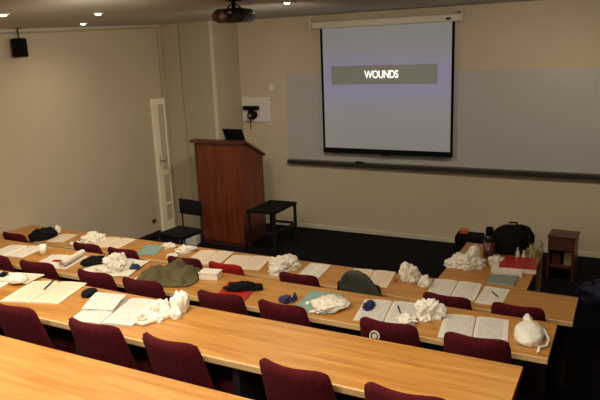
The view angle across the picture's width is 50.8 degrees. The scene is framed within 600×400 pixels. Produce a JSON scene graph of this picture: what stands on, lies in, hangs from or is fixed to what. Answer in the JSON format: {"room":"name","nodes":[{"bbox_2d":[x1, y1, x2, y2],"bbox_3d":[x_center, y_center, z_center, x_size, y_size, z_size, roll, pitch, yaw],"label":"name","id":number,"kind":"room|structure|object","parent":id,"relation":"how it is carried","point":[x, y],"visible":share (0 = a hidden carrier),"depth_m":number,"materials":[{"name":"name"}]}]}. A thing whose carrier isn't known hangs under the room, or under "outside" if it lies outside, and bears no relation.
{"room":"lecture hall","nodes":[
{"label":"lecture hall","id":0,"kind":"room"},
{"bbox_2d":[0,29,161,238],"bbox_3d":[-4.039,-0.240,5.958,0.120,3.300,10.050,5,15,27],"label":"wall","id":1,"kind":"structure","parent":0,"point":[77,153],"depth_m":8.11,"materials":[{"name":"paint"}]},
{"bbox_2d":[11,28,28,56],"bbox_3d":[-3.145,-1.762,7.067,0.126,0.316,0.140,-2,13,0],"label":"loudspeaker","id":2,"kind":"object","parent":1,"relation":"attached to","point":[19,45],"visible":0.98,"depth_m":7.02,"materials":[{"name":"black plastic"}]},
{"bbox_2d":[0,24,157,34],"bbox_3d":[-4.176,-1.366,5.320,0.050,0.395,9.130,5,15,27],"label":"trim","id":3,"kind":"structure","parent":1,"relation":"attached to","point":[124,27],"depth_m":7.83,"materials":[{"name":"beige paint"}]},
{"bbox_2d":[138,230,160,239],"bbox_3d":[-2.640,0.723,8.700,0.014,0.050,2.220,5,15,27],"label":"baseboard","id":4,"kind":"structure","parent":1,"relation":"attached to","point":[158,231],"depth_m":9.44,"materials":[{"name":"black"}]},
{"bbox_2d":[150,98,174,230],"bbox_3d":[-2.044,-0.517,9.553,0.114,2.020,0.280,5,15,27],"label":"door","id":5,"kind":"structure","parent":1,"relation":"in","point":[157,105],"depth_m":9.53,"materials":[{"name":"beige paint"}]},
{"bbox_2d":[156,24,176,226],"bbox_3d":[-2.018,-1.075,9.581,0.049,3.090,0.050,5,15,27],"label":"trim","id":6,"kind":"structure","parent":1,"relation":"attached to","point":[158,31],"depth_m":9.45,"materials":[{"name":"paint"}]},
{"bbox_2d":[160,21,243,227],"bbox_3d":[-1.456,-1.176,9.674,0.950,3.200,0.670,5,15,27],"label":"wall","id":7,"kind":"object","parent":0,"point":[225,36],"visible":0.29,"depth_m":9.39,"materials":[{"name":"paint"}]},
{"bbox_2d":[178,21,215,228],"bbox_3d":[-1.455,-1.031,9.304,0.530,3.090,0.030,5,15,27],"label":"wall panel","id":8,"kind":"object","parent":7,"relation":"attached to","point":[194,43],"depth_m":9.15,"materials":[{"name":"paint"}]},
{"bbox_2d":[208,21,219,138],"bbox_3d":[-1.200,-1.012,9.181,0.038,3.090,0.055,5,15,27],"label":"trim","id":9,"kind":"structure","parent":7,"relation":"attached to","point":[210,27],"depth_m":9.00,"materials":[{"name":"beige paint"}]},
{"bbox_2d":[0,0,538,28],"bbox_3d":[-0.510,-1.304,3.800,8.150,0.598,10.050,5,15,27],"label":"ceiling","id":10,"kind":"structure","parent":0,"point":[23,13],"depth_m":6.42,"materials":[{"name":"paint"}]},
{"bbox_2d":[212,0,254,23],"bbox_3d":[-0.606,-1.692,5.666,0.310,0.198,0.354,3,14,21],"label":"ceiling projector","id":11,"kind":"object","parent":10,"relation":"hanging from","point":[232,15],"visible":1,"depth_m":5.57,"materials":[{"name":"black"}]},
{"bbox_2d":[144,223,599,399],"bbox_3d":[-0.409,1.271,4.414,8.150,1.004,10.050,5,15,27],"label":"floor","id":12,"kind":"structure","parent":0,"point":[340,248],"depth_m":7.97,"materials":[{"name":"carpet"}]},
{"bbox_2d":[0,255,15,271],"bbox_3d":[-2.470,0.815,5.562,0.424,0.867,0.541,4,15,26],"label":"chair","id":13,"kind":"object","parent":12,"relation":"on","point":[5,263],"visible":0.17,"depth_m":5.23,"materials":[{"name":"red fabric"}]},
{"bbox_2d":[3,231,28,242],"bbox_3d":[-2.951,0.716,7.029,0.424,0.867,0.541,6,16,30],"label":"chair","id":14,"kind":"object","parent":12,"relation":"on","point":[7,236],"visible":0.11,"depth_m":6.69,"materials":[{"name":"red fabric"}]},
{"bbox_2d":[0,303,76,354],"bbox_3d":[-1.520,0.953,3.856,0.424,0.867,0.541,5,15,29],"label":"chair","id":15,"kind":"object","parent":12,"relation":"on","point":[16,322],"visible":0.54,"depth_m":3.57,"materials":[{"name":"red fabric"}]},
{"bbox_2d":[19,259,60,280],"bbox_3d":[-2.017,0.852,5.330,0.424,0.867,0.541,4,15,24],"label":"chair","id":16,"kind":"object","parent":12,"relation":"on","point":[49,271],"visible":0.28,"depth_m":5.00,"materials":[{"name":"red fabric"}]},
{"bbox_2d":[73,241,102,253],"bbox_3d":[-2.019,0.793,6.552,0.424,0.867,0.541,5,15,28],"label":"chair","id":17,"kind":"object","parent":12,"relation":"on","point":[92,248],"visible":0.21,"depth_m":6.21,"materials":[{"name":"red fabric"}]},
{"bbox_2d":[77,268,124,292],"bbox_3d":[-1.441,0.900,5.036,0.424,0.867,0.541,5,15,29],"label":"chair","id":18,"kind":"object","parent":12,"relation":"on","point":[106,281],"visible":0.21,"depth_m":4.71,"materials":[{"name":"red fabric"}]},
{"bbox_2d":[68,317,154,374],"bbox_3d":[-0.976,0.998,3.577,0.424,0.867,0.541,5,15,27],"label":"chair","id":19,"kind":"object","parent":12,"relation":"on","point":[101,342],"visible":0.48,"depth_m":3.29,"materials":[{"name":"red fabric"}]},
{"bbox_2d":[107,247,139,259],"bbox_3d":[-1.610,0.827,6.343,0.424,0.867,0.541,4,15,26],"label":"chair","id":20,"kind":"object","parent":12,"relation":"on","point":[129,253],"visible":0.11,"depth_m":6.00,"materials":[{"name":"red fabric"}]},
{"bbox_2d":[0,335,251,399],"bbox_3d":[-2.203,0.978,3.151,5.830,0.740,0.496,5,15,27],"label":"desk","id":21,"kind":"object","parent":12,"relation":"on","point":[28,371],"visible":1,"depth_m":2.46,"materials":[{"name":"brown wood"}]},
{"bbox_2d":[122,276,193,305],"bbox_3d":[-1.041,0.934,4.831,0.424,0.867,0.541,5,15,27],"label":"chair","id":22,"kind":"object","parent":12,"relation":"on","point":[151,289],"visible":0.27,"depth_m":4.50,"materials":[{"name":"red fabric"}]},
{"bbox_2d":[158,198,204,247],"bbox_3d":[-1.512,0.438,8.053,0.410,0.820,0.472,7,16,33],"label":"chair","id":23,"kind":"object","parent":12,"relation":"on","point":[191,207],"visible":0.89,"depth_m":8.06,"materials":[{"name":"black fabric"}]},
{"bbox_2d":[167,255,202,268],"bbox_3d":[-0.961,0.881,6.011,0.424,0.867,0.541,4,15,24],"label":"chair","id":24,"kind":"object","parent":12,"relation":"on","point":[195,262],"visible":0.1,"depth_m":5.66,"materials":[{"name":"red fabric"}]},
{"bbox_2d":[142,332,233,394],"bbox_3d":[-0.518,1.036,3.343,0.424,0.867,0.541,6,16,31],"label":"chair","id":25,"kind":"object","parent":12,"relation":"on","point":[180,361],"visible":0.63,"depth_m":3.06,"materials":[{"name":"red fabric"}]},
{"bbox_2d":[186,234,200,244],"bbox_3d":[-1.544,0.559,9.026,0.204,0.134,0.144,2,14,15],"label":"storage box","id":26,"kind":"object","parent":12,"relation":"on","point":[195,240],"visible":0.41,"depth_m":8.96,"materials":[{"name":"white"}]},
{"bbox_2d":[208,261,244,275],"bbox_3d":[-0.545,0.916,5.798,0.424,0.867,0.541,5,15,29],"label":"chair","id":27,"kind":"object","parent":12,"relation":"on","point":[226,268],"visible":0.13,"depth_m":5.46,"materials":[{"name":"red fabric"}]},
{"bbox_2d":[189,139,265,246],"bbox_3d":[-0.989,-0.151,8.999,0.815,1.485,0.660,5,15,27],"label":"lectern","id":28,"kind":"object","parent":12,"relation":"on","point":[230,177],"visible":0.92,"depth_m":8.74,"materials":[{"name":"brown wood"}]},
{"bbox_2d":[222,129,245,140],"bbox_3d":[-0.858,-0.850,8.729,0.320,0.297,0.279,5,15,27],"label":"laptop","id":29,"kind":"object","parent":28,"relation":"on","point":[230,134],"visible":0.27,"depth_m":8.62,"materials":[{"name":"black plastic"}]},
{"bbox_2d":[197,289,258,317],"bbox_3d":[-0.442,0.984,4.524,0.424,0.867,0.541,4,15,25],"label":"chair","id":30,"kind":"object","parent":12,"relation":"on","point":[232,303],"visible":0.28,"depth_m":4.20,"materials":[{"name":"red fabric"}]},
{"bbox_2d":[0,270,522,399],"bbox_3d":[-1.685,0.962,4.107,5.879,0.740,0.495,5,15,27],"label":"desk","id":31,"kind":"object","parent":12,"relation":"on","point":[238,342],"visible":0.41,"depth_m":3.12,"materials":[{"name":"brown wood"}]},
{"bbox_2d":[0,272,11,288],"bbox_3d":[-2.064,0.548,4.289,0.270,0.009,0.308,1,14,13],"label":"handout","id":32,"kind":"object","parent":31,"relation":"on","point":[2,284],"visible":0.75,"depth_m":4.23,"materials":[{"name":"beige paper"}]},
{"bbox_2d":[0,271,8,276],"bbox_3d":[-2.051,0.507,4.363,0.063,0.020,0.078,4,15,25],"label":"bunch","id":33,"kind":"object","parent":32,"relation":"on","point":[3,273],"visible":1,"depth_m":4.35,"materials":[{"name":"black fabric"}]},
{"bbox_2d":[0,272,43,283],"bbox_3d":[-1.898,0.530,4.301,0.244,0.005,0.176,2,14,17],"label":"handout","id":34,"kind":"object","parent":32,"relation":"on","point":[31,277],"visible":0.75,"depth_m":4.29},
{"bbox_2d":[8,272,26,283],"bbox_3d":[-1.887,0.515,4.221,0.125,0.055,0.120,0,14,8],"label":"crumpled cloth","id":35,"kind":"object","parent":34,"relation":"on","point":[16,278],"visible":1,"depth_m":4.19,"materials":[{"name":"white fabric"}]},
{"bbox_2d":[0,281,86,304],"bbox_3d":[-1.636,0.587,4.042,0.400,0.013,0.350,0,14,11],"label":"open book","id":36,"kind":"object","parent":31,"relation":"on","point":[61,291],"visible":1,"depth_m":4.01,"materials":[{"name":"paper"}]},
{"bbox_2d":[81,288,97,297],"bbox_3d":[-1.326,0.580,3.974,0.092,0.038,0.124,2,14,17],"label":"case","id":37,"kind":"object","parent":31,"relation":"on","point":[89,292],"visible":0.94,"depth_m":3.94,"materials":[{"name":"black fabric"}]},
{"bbox_2d":[67,292,155,326],"bbox_3d":[-1.087,0.631,3.691,0.400,0.050,0.360,1,14,12],"label":"open book","id":38,"kind":"object","parent":31,"relation":"on","point":[101,305],"visible":0.98,"depth_m":3.70,"materials":[{"name":"paper"}]},
{"bbox_2d":[134,290,189,325],"bbox_3d":[-0.789,0.608,3.605,0.340,0.137,0.209,-8,14,-21],"label":"crumpled cloth","id":39,"kind":"object","parent":31,"relation":"on","point":[161,310],"visible":1,"depth_m":3.57,"materials":[{"name":"white fabric"}]},
{"bbox_2d":[246,200,297,256],"bbox_3d":[-0.365,0.377,8.570,0.420,0.610,0.640,5,15,27],"label":"table","id":40,"kind":"object","parent":12,"relation":"on","point":[271,207],"visible":0.98,"depth_m":8.42,"materials":[{"name":"black plastic"}]},
{"bbox_2d":[0,239,557,399],"bbox_3d":[-1.165,0.946,5.062,5.932,0.740,0.495,5,15,27],"label":"desk","id":41,"kind":"object","parent":12,"relation":"on","point":[531,388],"visible":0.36,"depth_m":4.26,"materials":[{"name":"brown wood"}]},
{"bbox_2d":[0,245,38,257],"bbox_3d":[-2.564,0.460,5.707,0.390,0.010,0.300,2,14,17],"label":"open book","id":42,"kind":"object","parent":41,"relation":"on","point":[18,251],"visible":0.8,"depth_m":5.69,"materials":[{"name":"paper"}]},
{"bbox_2d":[38,244,45,254],"bbox_3d":[-2.276,0.441,5.584,0.072,0.085,0.072,5,15,27],"label":"cup","id":43,"kind":"object","parent":41,"relation":"on","point":[42,247],"visible":1,"depth_m":5.56,"materials":[{"name":"white plastic"}]},
{"bbox_2d":[39,249,87,268],"bbox_3d":[-2.048,0.496,5.357,0.350,0.062,0.335,1,14,12],"label":"open book","id":44,"kind":"object","parent":41,"relation":"on","point":[62,261],"visible":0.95,"depth_m":5.35,"materials":[{"name":"beige paper"}]},
{"bbox_2d":[75,258,149,276],"bbox_3d":[-1.525,0.546,5.164,0.466,0.013,0.420,1,14,12],"label":"sheet","id":45,"kind":"object","parent":41,"relation":"on","point":[128,272],"visible":0.38,"depth_m":5.10,"materials":[{"name":"white paper"}]},
{"bbox_2d":[80,255,106,266],"bbox_3d":[-1.700,0.493,5.255,0.280,0.075,0.130,-12,17,-36],"label":"pouch","id":46,"kind":"object","parent":45,"relation":"on","point":[93,260],"visible":0.82,"depth_m":5.20,"materials":[{"name":"black fabric"}]},
{"bbox_2d":[94,252,133,272],"bbox_3d":[-1.495,0.496,5.103,0.244,0.125,0.299,10,18,42],"label":"crumpled cloth","id":47,"kind":"object","parent":45,"relation":"on","point":[115,262],"visible":1,"depth_m":5.05,"materials":[{"name":"beige"}]},
{"bbox_2d":[129,263,140,269],"bbox_3d":[-1.347,0.532,5.111,0.104,0.035,0.120,-7,14,-19],"label":"wrapper","id":48,"kind":"object","parent":45,"relation":"on","point":[133,266],"visible":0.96,"depth_m":5.08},
{"bbox_2d":[136,257,201,286],"bbox_3d":[-1.009,0.540,4.870,0.512,0.125,0.446,-2,13,1],"label":"jacket","id":49,"kind":"object","parent":41,"relation":"on","point":[176,273],"visible":0.91,"depth_m":4.77,"materials":[{"name":"green fabric"}]},
{"bbox_2d":[198,268,221,280],"bbox_3d":[-0.686,0.570,4.839,0.156,0.058,0.106,2,14,15],"label":"carton","id":50,"kind":"object","parent":41,"relation":"on","point":[205,273],"visible":1,"depth_m":4.80,"materials":[{"name":"white cardboard"}]},
{"bbox_2d":[218,281,253,301],"bbox_3d":[-0.458,0.656,4.541,0.232,0.012,0.340,1,14,13],"label":"folder","id":51,"kind":"object","parent":41,"relation":"on","point":[244,294],"visible":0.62,"depth_m":4.49,"materials":[{"name":"red paper"}]},
{"bbox_2d":[222,280,262,291],"bbox_3d":[-0.414,0.613,4.551,0.295,0.065,0.120,-4,14,-8],"label":"pouch","id":52,"kind":"object","parent":51,"relation":"on","point":[239,286],"visible":1,"depth_m":4.52,"materials":[{"name":"black fabric"}]},
{"bbox_2d":[278,292,297,303],"bbox_3d":[-0.088,0.667,4.331,0.127,0.060,0.110,2,14,17],"label":"wrapper","id":53,"kind":"object","parent":41,"relation":"on","point":[286,299],"visible":1,"depth_m":4.32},
{"bbox_2d":[296,290,343,314],"bbox_3d":[0.125,0.694,4.299,0.242,0.006,0.360,3,15,22],"label":"folder","id":54,"kind":"object","parent":41,"relation":"on","point":[312,294],"visible":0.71,"depth_m":4.37,"materials":[{"name":"teal paper"}]},
{"bbox_2d":[309,294,350,313],"bbox_3d":[0.189,0.683,4.214,0.300,0.050,0.272,-4,14,-9],"label":"cloth","id":55,"kind":"object","parent":54,"relation":"on","point":[333,303],"visible":1,"depth_m":4.17,"materials":[{"name":"beige"}]},
{"bbox_2d":[353,299,416,325],"bbox_3d":[0.570,0.723,4.092,0.380,0.010,0.350,2,14,18],"label":"open book","id":56,"kind":"object","parent":41,"relation":"on","point":[381,307],"visible":0.65,"depth_m":4.09,"materials":[{"name":"paper"}]},
{"bbox_2d":[362,299,374,310],"bbox_3d":[0.454,0.685,4.168,0.085,0.040,0.160,2,14,17],"label":"wrapper","id":57,"kind":"object","parent":56,"relation":"on","point":[369,305],"visible":1,"depth_m":4.14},
{"bbox_2d":[395,298,446,324],"bbox_3d":[0.756,0.682,3.980,0.334,0.130,0.188,-6,14,-17],"label":"crumpled paper","id":58,"kind":"object","parent":41,"relation":"on","point":[429,310],"visible":0.99,"depth_m":3.94,"materials":[{"name":"white"}]},
{"bbox_2d":[437,314,508,340],"bbox_3d":[1.049,0.773,3.804,0.390,0.010,0.350,3,14,19],"label":"open book","id":59,"kind":"object","parent":41,"relation":"on","point":[485,327],"visible":0.65,"depth_m":3.82,"materials":[{"name":"paper"}]},
{"bbox_2d":[514,313,549,352],"bbox_3d":[1.344,0.759,3.658,0.200,0.085,0.406,3,14,19],"label":"bag","id":60,"kind":"object","parent":41,"relation":"on","point":[528,333],"visible":1,"depth_m":3.60,"materials":[{"name":"fabric"}]},
{"bbox_2d":[0,225,577,397],"bbox_3d":[-0.645,0.930,6.017,5.984,0.740,0.496,5,15,27],"label":"desk","id":61,"kind":"object","parent":12,"relation":"on","point":[560,309],"visible":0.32,"depth_m":4.99,"materials":[{"name":"brown wood"}]},
{"bbox_2d":[27,226,57,241],"bbox_3d":[-2.796,0.361,6.901,0.208,0.120,0.330,4,15,24],"label":"bag","id":62,"kind":"object","parent":61,"relation":"on","point":[42,234],"visible":1,"depth_m":6.83,"materials":[{"name":"black fabric"}]},
{"bbox_2d":[55,225,60,233],"bbox_3d":[-2.718,0.328,7.069,0.060,0.100,0.100,2,14,17],"label":"tissue","id":63,"kind":"object","parent":61,"relation":"on","point":[58,228],"visible":0.71,"depth_m":7.05,"materials":[{"name":"white paper"}]},
{"bbox_2d":[46,234,78,242],"bbox_3d":[-2.593,0.416,6.886,0.212,0.004,0.302,1,14,13],"label":"leaflet","id":64,"kind":"object","parent":61,"relation":"on","point":[61,238],"visible":1,"depth_m":6.88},
{"bbox_2d":[69,231,106,245],"bbox_3d":[-2.238,0.396,6.694,0.225,0.105,0.400,8,17,37],"label":"crumpled cloth","id":65,"kind":"object","parent":61,"relation":"on","point":[91,237],"visible":0.91,"depth_m":6.66,"materials":[{"name":"beige"}]},
{"bbox_2d":[92,237,135,248],"bbox_3d":[-1.980,0.447,6.637,0.380,0.010,0.330,3,14,19],"label":"open book","id":66,"kind":"object","parent":61,"relation":"on","point":[116,242],"visible":0.77,"depth_m":6.63,"materials":[{"name":"paper"}]},
{"bbox_2d":[137,245,162,254],"bbox_3d":[-1.502,0.501,6.349,0.212,0.006,0.330,-1,13,6],"label":"folder","id":67,"kind":"object","parent":61,"relation":"on","point":[147,249],"visible":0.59,"depth_m":6.33,"materials":[{"name":"teal paper"}]},
{"bbox_2d":[161,242,175,248],"bbox_3d":[-1.331,0.455,6.409,0.170,0.055,0.120,5,15,27],"label":"tissue","id":68,"kind":"object","parent":61,"relation":"on","point":[169,245],"visible":1,"depth_m":6.38,"materials":[{"name":"white paper"}]},
{"bbox_2d":[166,244,197,257],"bbox_3d":[-1.149,0.491,6.207,0.268,0.065,0.340,0,14,8],"label":"tissue","id":69,"kind":"object","parent":61,"relation":"on","point":[183,249],"visible":0.9,"depth_m":6.21,"materials":[{"name":"white paper"}]},
{"bbox_2d":[190,250,233,264],"bbox_3d":[-0.873,0.549,6.032,0.356,0.010,0.400,2,14,17],"label":"open book","id":70,"kind":"object","parent":61,"relation":"on","point":[202,255],"visible":0.69,"depth_m":6.06,"materials":[{"name":"paper"}]},
{"bbox_2d":[223,255,269,269],"bbox_3d":[-0.507,0.578,5.861,0.390,0.006,0.370,2,14,15],"label":"open book","id":71,"kind":"object","parent":61,"relation":"on","point":[255,262],"visible":0.73,"depth_m":5.88,"materials":[{"name":"paper"}]},
{"bbox_2d":[267,253,301,276],"bbox_3d":[-0.150,0.553,5.653,0.385,0.125,0.340,-11,16,-31],"label":"cloth","id":72,"kind":"object","parent":61,"relation":"on","point":[289,262],"visible":0.96,"depth_m":5.60,"materials":[{"name":"beige"}]},
{"bbox_2d":[299,263,330,278],"bbox_3d":[0.124,0.625,5.560,0.211,0.007,0.366,3,14,20],"label":"handout","id":73,"kind":"object","parent":61,"relation":"on","point":[317,270],"visible":0.71,"depth_m":5.57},
{"bbox_2d":[353,269,395,287],"bbox_3d":[0.590,0.656,5.343,0.370,0.010,0.370,3,14,19],"label":"open book","id":74,"kind":"object","parent":61,"relation":"on","point":[382,278],"visible":0.56,"depth_m":5.36,"materials":[{"name":"paper"}]},
{"bbox_2d":[399,262,420,283],"bbox_3d":[0.917,0.589,5.233,0.182,0.170,0.162,5,15,27],"label":"crumpled paper","id":75,"kind":"object","parent":61,"relation":"on","point":[408,273],"visible":0.98,"depth_m":5.20,"materials":[{"name":"white paper"}]},
{"bbox_2d":[417,274,431,288],"bbox_3d":[1.019,0.650,5.111,0.120,0.100,0.139,-12,17,-36],"label":"crumpled paper","id":76,"kind":"object","parent":61,"relation":"on","point":[424,282],"visible":1,"depth_m":5.09,"materials":[{"name":"white paper"}]},
{"bbox_2d":[427,279,481,300],"bbox_3d":[1.225,0.709,5.018,0.376,0.010,0.370,4,15,24],"label":"open book","id":77,"kind":"object","parent":61,"relation":"on","point":[469,290],"visible":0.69,"depth_m":5.02,"materials":[{"name":"paper"}]},
{"bbox_2d":[475,286,509,304],"bbox_3d":[1.485,0.740,4.864,0.201,0.005,0.366,5,15,27],"label":"handout","id":78,"kind":"object","parent":61,"relation":"on","point":[487,297],"visible":0.86,"depth_m":4.86,"materials":[{"name":"paper"}]},
{"bbox_2d":[258,299,322,329],"bbox_3d":[-0.003,1.020,4.300,0.424,0.867,0.541,6,16,30],"label":"chair","id":79,"kind":"object","parent":12,"relation":"on","point":[292,314],"visible":0.28,"depth_m":3.98,"materials":[{"name":"red fabric"}]},
{"bbox_2d":[279,271,319,286],"bbox_3d":[0.091,0.969,5.472,0.424,0.867,0.541,5,15,27],"label":"chair","id":80,"kind":"object","parent":12,"relation":"on","point":[309,280],"visible":0.23,"depth_m":5.14,"materials":[{"name":"red fabric"}]},
{"bbox_2d":[259,358,364,399],"bbox_3d":[0.087,1.086,3.034,0.424,0.867,0.541,6,16,30],"label":"chair","id":81,"kind":"object","parent":12,"relation":"on","point":[280,382],"visible":1,"depth_m":2.72,"materials":[{"name":"red fabric"}]},
{"bbox_2d":[337,280,381,294],"bbox_3d":[0.560,1.008,5.232,0.424,0.867,0.541,4,15,25],"label":"chair","id":82,"kind":"object","parent":12,"relation":"on","point":[377,286],"visible":0.09,"depth_m":4.89,"materials":[{"name":"red fabric"}]},
{"bbox_2d":[337,270,381,296],"bbox_3d":[0.470,0.756,4.960,0.534,0.488,0.197,5,15,27],"label":"jacket","id":83,"kind":"object","parent":82,"relation":"hanging from","point":[355,281],"visible":0.33,"depth_m":4.85,"materials":[{"name":"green fabric"}]},
{"bbox_2d":[360,317,436,350],"bbox_3d":[0.623,1.075,3.969,0.424,0.867,0.561,5,15,28],"label":"chair","id":84,"kind":"object","parent":12,"relation":"on","point":[406,334],"visible":0.41,"depth_m":3.66,"materials":[{"name":"red fabric"}]},
{"bbox_2d":[364,382,445,399],"bbox_3d":[0.535,1.124,2.804,0.424,0.867,0.541,5,15,28],"label":"chair","id":85,"kind":"object","parent":12,"relation":"on","point":[372,391],"visible":1,"depth_m":2.52,"materials":[{"name":"red fabric"}]},
{"bbox_2d":[423,292,471,309],"bbox_3d":[1.194,1.061,4.908,0.424,0.867,0.541,6,16,30],"label":"chair","id":86,"kind":"object","parent":12,"relation":"on","point":[448,301],"visible":0.16,"depth_m":4.57,"materials":[{"name":"red fabric"}]},
{"bbox_2d":[454,231,484,253],"bbox_3d":[1.947,0.629,7.263,0.300,0.553,0.240,4,15,23],"label":"case","id":87,"kind":"object","parent":12,"relation":"on","point":[461,240],"visible":0.41,"depth_m":7.15,"materials":[{"name":"black plastic"}]},
{"bbox_2d":[460,228,467,233],"bbox_3d":[1.859,0.350,7.156,0.090,0.055,0.070,3,15,22],"label":"tin","id":88,"kind":"object","parent":87,"relation":"on","point":[462,230],"visible":1,"depth_m":7.13,"materials":[{"name":"orange metal"}]},
{"bbox_2d":[444,331,524,399],"bbox_3d":[1.077,1.110,3.747,0.424,0.867,0.541,4,15,26],"label":"chair","id":89,"kind":"object","parent":12,"relation":"on","point":[498,350],"visible":0.3,"depth_m":3.43,"materials":[{"name":"red fabric"}]},
{"bbox_2d":[438,242,543,291],"bbox_3d":[1.729,0.920,5.673,0.710,0.740,1.065,5,15,27],"label":"desk","id":90,"kind":"object","parent":12,"relation":"on","point":[481,276],"visible":0.35,"depth_m":5.36,"materials":[{"name":"brown wood"}]},
{"bbox_2d":[443,244,486,270],"bbox_3d":[1.454,0.488,5.545,0.375,0.180,0.298,2,14,17],"label":"cloth","id":91,"kind":"object","parent":90,"relation":"on","point":[472,259],"visible":1,"depth_m":5.50,"materials":[{"name":"beige"}]},
{"bbox_2d":[483,226,494,257],"bbox_3d":[1.717,0.383,5.729,0.104,0.280,0.104,5,15,27],"label":"flask","id":92,"kind":"object","parent":90,"relation":"on","point":[489,238],"visible":0.91,"depth_m":5.69,"materials":[{"name":"red plastic"}]},
{"bbox_2d":[487,255,504,265],"bbox_3d":[1.732,0.520,5.571,0.160,0.085,0.160,5,15,27],"label":"cloth","id":93,"kind":"object","parent":90,"relation":"on","point":[493,260],"visible":0.78,"depth_m":5.53,"materials":[{"name":"beige"}]},
{"bbox_2d":[486,273,517,286],"bbox_3d":[1.667,0.652,5.192,0.217,0.010,0.240,5,15,27],"label":"folder","id":94,"kind":"object","parent":90,"relation":"on","point":[500,279],"visible":1,"depth_m":5.17,"materials":[{"name":"teal paper"}]},
{"bbox_2d":[491,265,522,276],"bbox_3d":[1.751,0.602,5.349,0.252,0.028,0.170,3,14,19],"label":"paper stack","id":95,"kind":"object","parent":90,"relation":"on","point":[495,269],"visible":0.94,"depth_m":5.30,"materials":[{"name":"beige"}]},
{"bbox_2d":[493,222,534,254],"bbox_3d":[1.950,0.349,5.802,0.383,0.294,0.259,3,14,19],"label":"backpack","id":96,"kind":"object","parent":90,"relation":"on","point":[508,237],"visible":0.83,"depth_m":5.72,"materials":[{"name":"black fabric"}]},
{"bbox_2d":[499,256,536,274],"bbox_3d":[1.882,0.562,5.455,0.302,0.045,0.300,3,14,19],"label":"folder","id":97,"kind":"object","parent":90,"relation":"on","point":[527,265],"visible":0.8,"depth_m":5.40,"materials":[{"name":"red paper"}]},
{"bbox_2d":[516,247,519,256],"bbox_3d":[1.933,0.481,5.605,0.036,0.130,0.035,5,15,27],"label":"bottle","id":98,"kind":"object","parent":90,"relation":"on","point":[517,251],"visible":0.73,"depth_m":5.59,"materials":[{"name":"beige"}]},
{"bbox_2d":[528,247,539,257],"bbox_3d":[2.114,0.471,5.715,0.110,0.085,0.170,5,15,27],"label":"plastic bag","id":99,"kind":"object","parent":90,"relation":"on","point":[533,252],"visible":0.97,"depth_m":5.68,"materials":[{"name":"beige"}]},
{"bbox_2d":[531,235,543,252],"bbox_3d":[2.190,0.397,5.829,0.120,0.170,0.100,5,15,27],"label":"plastic bag","id":100,"kind":"object","parent":90,"relation":"on","point":[538,244],"visible":0.62,"depth_m":5.80,"materials":[{"name":"beige"}]},
{"bbox_2d":[491,302,554,399],"bbox_3d":[1.634,1.097,4.683,0.424,0.867,0.541,5,15,28],"label":"chair","id":101,"kind":"object","parent":12,"relation":"on","point":[500,308],"visible":0.16,"depth_m":4.38,"materials":[{"name":"red fabric"}]},
{"bbox_2d":[546,229,579,281],"bbox_3d":[2.993,0.626,7.193,0.300,0.512,0.290,6,16,31],"label":"base cabinet","id":102,"kind":"object","parent":12,"relation":"on","point":[563,241],"visible":0.97,"depth_m":7.09,"materials":[{"name":"brown wood"}]},
{"bbox_2d":[552,250,560,264],"bbox_3d":[2.927,0.655,7.213,0.090,0.130,0.120,3,14,21],"label":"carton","id":103,"kind":"object","parent":102,"relation":"on","point":[556,255],"visible":0.91,"depth_m":7.16,"materials":[{"name":"red cardboard"}]},
{"bbox_2d":[549,259,571,268],"bbox_3d":[2.994,0.730,7.213,0.250,0.020,0.250,6,16,31],"label":"shelf","id":104,"kind":"object","parent":102,"relation":"attached to","point":[561,265],"depth_m":7.14,"materials":[{"name":"brown wood"}]},
{"bbox_2d":[564,252,571,265],"bbox_3d":[3.042,0.646,7.149,0.080,0.170,0.100,6,16,32],"label":"carton","id":105,"kind":"object","parent":102,"relation":"on","point":[567,255],"visible":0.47,"depth_m":7.11,"materials":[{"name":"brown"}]},
{"bbox_2d":[574,271,599,308],"bbox_3d":[3.102,0.903,6.428,0.550,0.319,0.350,2,14,17],"label":"bag","id":106,"kind":"object","parent":12,"relation":"on","point":[588,293],"visible":0.98,"depth_m":6.39,"materials":[{"name":"blue fabric"}]},
{"bbox_2d":[237,0,599,252],"bbox_3d":[1.830,-1.054,8.412,8.150,3.300,0.120,5,15,27],"label":"wall","id":107,"kind":"structure","parent":0,"point":[541,34],"depth_m":8.49,"materials":[{"name":"paint"}]},
{"bbox_2d":[242,97,270,128],"bbox_3d":[-0.694,-1.298,9.525,0.490,0.491,0.172,5,15,27],"label":"camera","id":108,"kind":"object","parent":107,"relation":"attached to","point":[255,109],"visible":1,"depth_m":9.53,"materials":[{"name":"white"}]},
{"bbox_2d":[269,84,273,90],"bbox_3d":[-0.421,-1.669,9.372,0.090,0.100,0.020,5,15,27],"label":"wall sensor","id":109,"kind":"object","parent":107,"relation":"attached to","point":[271,86],"visible":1,"depth_m":9.36,"materials":[{"name":"white"}]},
{"bbox_2d":[309,10,464,157],"bbox_3d":[1.126,-1.517,8.485,2.095,1.850,0.165,5,15,27],"label":"projection screen","id":110,"kind":"object","parent":107,"relation":"attached to","point":[387,83],"visible":1,"depth_m":8.43,"materials":[{"name":"grey"}]},
{"bbox_2d":[266,219,599,257],"bbox_3d":[2.281,0.571,8.513,7.000,0.060,0.018,5,15,27],"label":"baseboard","id":111,"kind":"structure","parent":107,"relation":"attached to","point":[393,234],"depth_m":9.02,"materials":[{"name":"beige paint"}]},
{"bbox_2d":[286,67,599,179],"bbox_3d":[2.112,-1.008,8.150,5.205,1.310,0.085,5,15,27],"label":"whiteboard","id":112,"kind":"object","parent":107,"relation":"attached to","point":[546,119],"visible":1,"depth_m":7.93,"materials":[{"name":"grey"}]},
{"bbox_2d":[287,160,599,179],"bbox_3d":[2.136,-0.395,8.296,5.205,0.050,0.085,5,15,27],"label":"tray","id":113,"kind":"object","parent":112,"relation":"on","point":[597,177],"depth_m":8.28,"materials":[{"name":"black"}]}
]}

